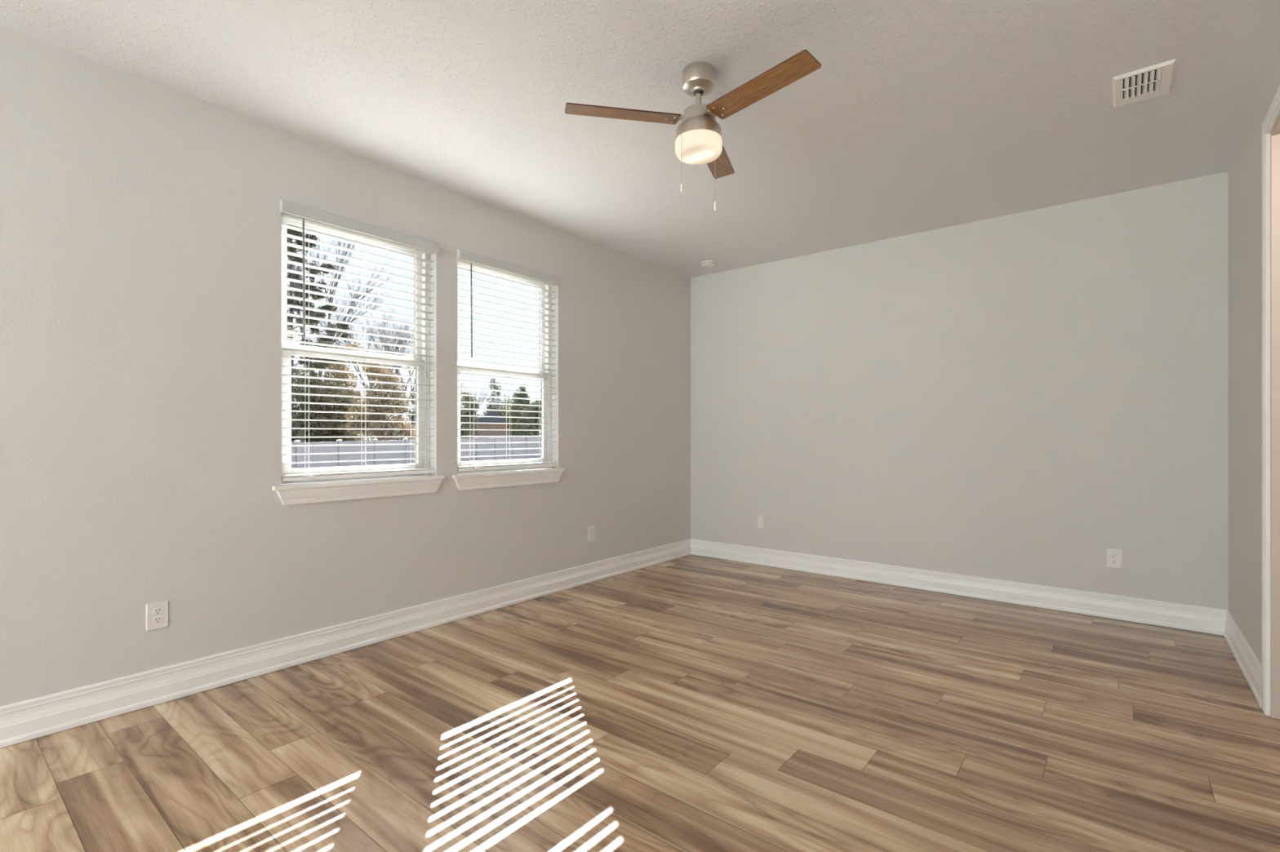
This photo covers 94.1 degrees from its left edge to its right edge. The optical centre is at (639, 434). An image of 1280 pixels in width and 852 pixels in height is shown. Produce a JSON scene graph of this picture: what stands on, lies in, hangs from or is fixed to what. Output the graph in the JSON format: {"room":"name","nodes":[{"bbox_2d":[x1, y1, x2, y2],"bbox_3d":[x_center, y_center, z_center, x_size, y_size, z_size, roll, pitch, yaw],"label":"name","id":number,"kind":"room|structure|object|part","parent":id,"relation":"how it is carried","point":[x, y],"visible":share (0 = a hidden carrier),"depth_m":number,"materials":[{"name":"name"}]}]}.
{"room":"empty bedroom","nodes":[
{"label":"empty bedroom","id":0,"kind":"room"},
{"bbox_2d":[0,26,690,706],"bbox_3d":[-2.386,-0.170,2.454,0.160,2.760,9.320,0,0,39],"label":"wall","id":1,"kind":"structure","parent":0,"point":[140,219],"depth_m":2.80,"materials":[{"name":"white paint"}]},
{"bbox_2d":[146,600,168,631],"bbox_3d":[-2.133,0.802,2.633,0.009,0.117,0.078,0,0,39],"label":"electrical outlet","id":2,"kind":"object","parent":1,"relation":"attached to","point":[157,613],"visible":1,"depth_m":2.63,"materials":[{"name":"white plastic"}]},
{"bbox_2d":[152,616,162,623],"bbox_3d":[-2.130,0.822,2.631,0.003,0.027,0.034,0,0,39],"label":"receptacle","id":3,"kind":"object","parent":2,"relation":"attached to","point":[156,620],"depth_m":2.63,"materials":[{"name":"white plastic"}]},
{"bbox_2d":[152,608,162,614],"bbox_3d":[-2.130,0.782,2.631,0.003,0.027,0.034,0,0,39],"label":"receptacle","id":4,"kind":"object","parent":2,"relation":"attached to","point":[155,611],"depth_m":2.63,"materials":[{"name":"white plastic"}]},
{"bbox_2d":[0,538,691,748],"bbox_3d":[-2.316,1.113,2.397,0.022,0.150,9.000,0,0,39],"label":"baseboard","id":5,"kind":"structure","parent":1,"relation":"attached to","point":[34,718],"depth_m":2.98,"materials":[{"name":"white paint"}]},
{"bbox_2d":[272,216,444,505],"bbox_3d":[-1.592,-0.412,3.406,0.180,1.546,0.966,0,0,39],"label":"window","id":6,"kind":"structure","parent":1,"relation":"in","point":[304,492],"depth_m":3.40,"materials":[{"name":"white plastic"}]},
{"bbox_3d":[-1.643,-0.799,3.448,0.006,0.648,0.750,0,0,39],"label":"pane","id":7,"kind":"part","parent":6,"relation":"part of","materials":[{"name":"clear glass"}]},
{"bbox_3d":[-1.643,-0.797,3.448,0.028,0.704,0.814,0,0,39],"label":"sash","id":8,"kind":"part","parent":6,"relation":"part of","materials":[{"name":"glass"}]},
{"bbox_3d":[-1.615,-0.117,3.425,0.040,0.696,0.814,0,0,39],"label":"sash","id":9,"kind":"part","parent":6,"relation":"part of","materials":[{"name":"white plastic"}]},
{"bbox_3d":[-1.619,-0.117,3.428,0.006,0.607,0.734,0,0,39],"label":"pane","id":10,"kind":"part","parent":6,"relation":"part of","materials":[{"name":"clear glass"}]},
{"bbox_2d":[280,200,439,481],"bbox_3d":[-1.560,-0.470,3.377,0.095,1.426,0.893,0,0,39],"label":"window blind","id":11,"kind":"object","parent":6,"relation":"attached to","point":[290,210],"visible":0.9,"depth_m":3.32,"materials":[{"name":"white plastic"}]},
{"bbox_3d":[-1.729,0.221,3.147,0.010,0.034,0.064,0,0,39],"label":"pull cord","id":12,"kind":"part","parent":11,"relation":"part of","materials":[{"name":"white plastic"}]},
{"bbox_3d":[-1.572,0.227,3.390,0.052,0.032,0.862,0,0,39],"label":"rail","id":13,"kind":"part","parent":11,"relation":"part of","materials":[{"name":"white paint"}]},
{"bbox_3d":[-1.569,-0.459,3.393,0.052,1.342,0.009,0,0,39],"label":"ladder cord","id":14,"kind":"part","parent":11,"relation":"part of","materials":[{"name":"white fabric"}]},
{"bbox_3d":[-1.379,-0.459,3.629,0.052,1.342,0.009,0,0,39],"label":"ladder cord","id":15,"kind":"part","parent":11,"relation":"part of","materials":[{"name":"white fabric"}]},
{"bbox_2d":[452,262,564,490],"bbox_3d":[-0.944,-0.412,4.210,0.180,1.546,0.966,0,0,39],"label":"window","id":16,"kind":"structure","parent":1,"relation":"in","point":[468,480],"depth_m":4.22,"materials":[{"name":"white plastic"}]},
{"bbox_3d":[-0.995,-0.799,4.251,0.006,0.648,0.750,0,0,39],"label":"pane","id":17,"kind":"part","parent":16,"relation":"part of","materials":[{"name":"clear glass"}]},
{"bbox_3d":[-0.995,-0.797,4.251,0.028,0.704,0.814,0,0,39],"label":"sash","id":18,"kind":"part","parent":16,"relation":"part of","materials":[{"name":"white plastic"}]},
{"bbox_3d":[-0.970,-0.117,4.231,0.006,0.607,0.734,0,0,39],"label":"pane","id":19,"kind":"part","parent":16,"relation":"part of","materials":[{"name":"clear glass"}]},
{"bbox_3d":[-0.967,-0.117,4.229,0.040,0.696,0.814,0,0,39],"label":"sash","id":20,"kind":"part","parent":16,"relation":"part of","materials":[{"name":"white plastic"}]},
{"bbox_3d":[-0.981,-0.462,4.240,0.084,1.447,0.880,0,0,39],"label":"frame","id":21,"kind":"part","parent":16,"relation":"part of","materials":[{"name":"white plastic"}]},
{"bbox_2d":[456,248,560,471],"bbox_3d":[-0.911,-0.470,4.180,0.095,1.426,0.893,0,0,39],"label":"window blind","id":22,"kind":"object","parent":16,"relation":"attached to","point":[465,257],"visible":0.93,"depth_m":4.14,"materials":[{"name":"white paint"}]},
{"bbox_3d":[-1.111,-0.459,3.961,0.052,1.342,0.009,0,0,39],"label":"ladder cord","id":23,"kind":"part","parent":22,"relation":"part of","materials":[{"name":"white fabric"}]},
{"bbox_3d":[-0.923,0.227,4.193,0.052,0.032,0.862,0,0,39],"label":"rail","id":24,"kind":"part","parent":22,"relation":"part of","materials":[{"name":"white paint"}]},
{"bbox_3d":[-0.921,-0.459,4.197,0.052,1.342,0.009,0,0,39],"label":"ladder cord","id":25,"kind":"part","parent":22,"relation":"part of","materials":[{"name":"white fabric"}]},
{"bbox_2d":[587,526,595,542],"bbox_3d":[-0.389,0.803,4.794,0.009,0.117,0.074,0,0,39],"label":"electrical outlet","id":26,"kind":"object","parent":1,"relation":"attached to","point":[591,531],"visible":1,"depth_m":4.79,"materials":[{"name":"white plastic"}]},
{"bbox_2d":[0,555,1279,851],"bbox_3d":[-0.308,1.192,0.777,5.220,0.003,9.040,0,0,39],"label":"floor","id":27,"kind":"structure","parent":0,"point":[690,703],"depth_m":2.29,"materials":[{"name":"brown wood"}]},
{"bbox_2d":[0,0,1279,277],"bbox_3d":[-0.207,-1.610,0.695,5.760,0.120,9.320,0,0,39],"label":"ceiling","id":28,"kind":"structure","parent":0,"point":[916,116],"depth_m":2.68,"materials":[{"name":"white paint"}]},
{"bbox_2d":[564,49,821,210],"bbox_3d":[0.341,-1.267,2.531,0.968,0.566,1.009,0,0,39],"label":"ceiling fan","id":29,"kind":"object","parent":28,"relation":"hanging from","point":[699,140],"visible":1,"depth_m":2.47,"materials":[{"name":"brown wood"}]},
{"bbox_3d":[-0.071,-1.338,2.488,0.478,0.023,0.106,0,0,-11],"label":"blade","id":30,"kind":"part","parent":29,"relation":"part of","materials":[{"name":"brown wood"}]},
{"bbox_3d":[0.150,-1.345,2.528,0.095,0.013,0.060,0,0,-11],"label":"blade arm","id":31,"kind":"part","parent":29,"relation":"part of","materials":[{"name":"silver metal"}]},
{"bbox_3d":[0.178,-1.165,2.474,0.004,0.245,0.015,0,0,45],"label":"pull chain","id":32,"kind":"part","parent":29,"relation":"part of","materials":[{"name":"white metal"}]},
{"bbox_3d":[0.251,-1.221,2.548,0.201,0.070,0.201,0,0,39],"label":"lamp shade","id":33,"kind":"part","parent":29,"relation":"part of","materials":[{"name":"white glass"}]},
{"bbox_3d":[0.318,-1.345,2.471,0.060,0.013,0.095,0,0,-41],"label":"blade arm","id":34,"kind":"part","parent":29,"relation":"part of","materials":[{"name":"silver metal"}]},
{"bbox_3d":[0.359,-1.338,2.856,0.106,0.023,0.478,0,0,19],"label":"blade","id":35,"kind":"part","parent":29,"relation":"part of","materials":[{"name":"brown wood"}]},
{"bbox_3d":[0.463,-1.338,2.299,0.106,0.023,0.478,0,0,-41],"label":"blade","id":36,"kind":"part","parent":29,"relation":"part of","materials":[{"name":"brown wood"}]},
{"bbox_2d":[701,260,715,267],"bbox_3d":[0.616,-1.529,5.370,0.132,0.040,0.132,0,0,39],"label":"smoke detector","id":37,"kind":"object","parent":28,"relation":"attached to","point":[705,264],"visible":1,"depth_m":5.33,"materials":[{"name":"white plastic"}]},
{"bbox_2d":[1112,58,1176,107],"bbox_3d":[2.224,-1.542,2.636,0.207,0.015,0.299,0,0,39],"label":"ceiling vent","id":38,"kind":"object","parent":28,"relation":"in","point":[1138,85],"visible":1,"depth_m":2.62,"materials":[{"name":"white metal"}]},
{"bbox_2d":[690,171,1227,609],"bbox_3d":[2.082,-0.170,4.734,3.931,2.760,0.160,0,0,39],"label":"wall","id":39,"kind":"structure","parent":0,"point":[1028,397],"depth_m":4.27,"materials":[{"name":"white paint"}]},
{"bbox_2d":[757,515,764,528],"bbox_3d":[1.099,0.798,5.419,0.070,0.119,0.007,0,0,39],"label":"wall plate","id":40,"kind":"object","parent":39,"relation":"attached to","point":[760,517],"visible":1,"depth_m":5.42,"materials":[{"name":"white plastic"}]},
{"bbox_2d":[690,538,1227,635],"bbox_3d":[1.978,1.113,4.700,3.811,0.150,0.022,0,0,39],"label":"baseboard","id":41,"kind":"structure","parent":39,"relation":"attached to","point":[1163,614],"depth_m":4.26,"materials":[{"name":"white paint"}]},
{"bbox_2d":[1106,548,1121,568],"bbox_3d":[3.056,0.803,3.838,0.076,0.121,0.009,0,0,39],"label":"electrical outlet","id":42,"kind":"object","parent":39,"relation":"attached to","point":[1113,556],"visible":1,"depth_m":3.84,"materials":[{"name":"white plastic"}]},
{"bbox_2d":[1111,560,1117,564],"bbox_3d":[3.054,0.823,3.836,0.034,0.027,0.003,0,0,39],"label":"receptacle","id":43,"kind":"object","parent":42,"relation":"attached to","point":[1113,562],"depth_m":3.84,"materials":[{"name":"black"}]},
{"bbox_2d":[1111,553,1117,558],"bbox_3d":[3.054,0.783,3.836,0.034,0.027,0.003,0,0,39],"label":"receptacle","id":44,"kind":"object","parent":42,"relation":"attached to","point":[1113,555],"depth_m":3.84,"materials":[{"name":"white plastic"}]},
{"bbox_2d":[1227,44,1279,665],"bbox_3d":[0.638,-0.170,-0.090,0.120,2.760,9.160,0,0,39],"label":"wall","id":45,"kind":"structure","parent":0,"point":[1245,171],"depth_m":3.03,"materials":[{"name":"white paint"}]},
{"bbox_2d":[1223,610,1262,707],"bbox_3d":[3.080,1.113,3.050,0.022,0.150,1.207,0,0,39],"label":"baseboard","id":46,"kind":"structure","parent":45,"relation":"attached to","point":[1248,663],"depth_m":2.95,"materials":[{"name":"white paint"}]},
{"bbox_2d":[1262,85,1279,719],"bbox_3d":[2.413,-0.079,2.124,0.139,2.538,1.071,0,0,39],"label":"door frame","id":47,"kind":"structure","parent":45,"relation":"in","point":[1271,123],"depth_m":2.50,"materials":[{"name":"white paint"}]}
]}

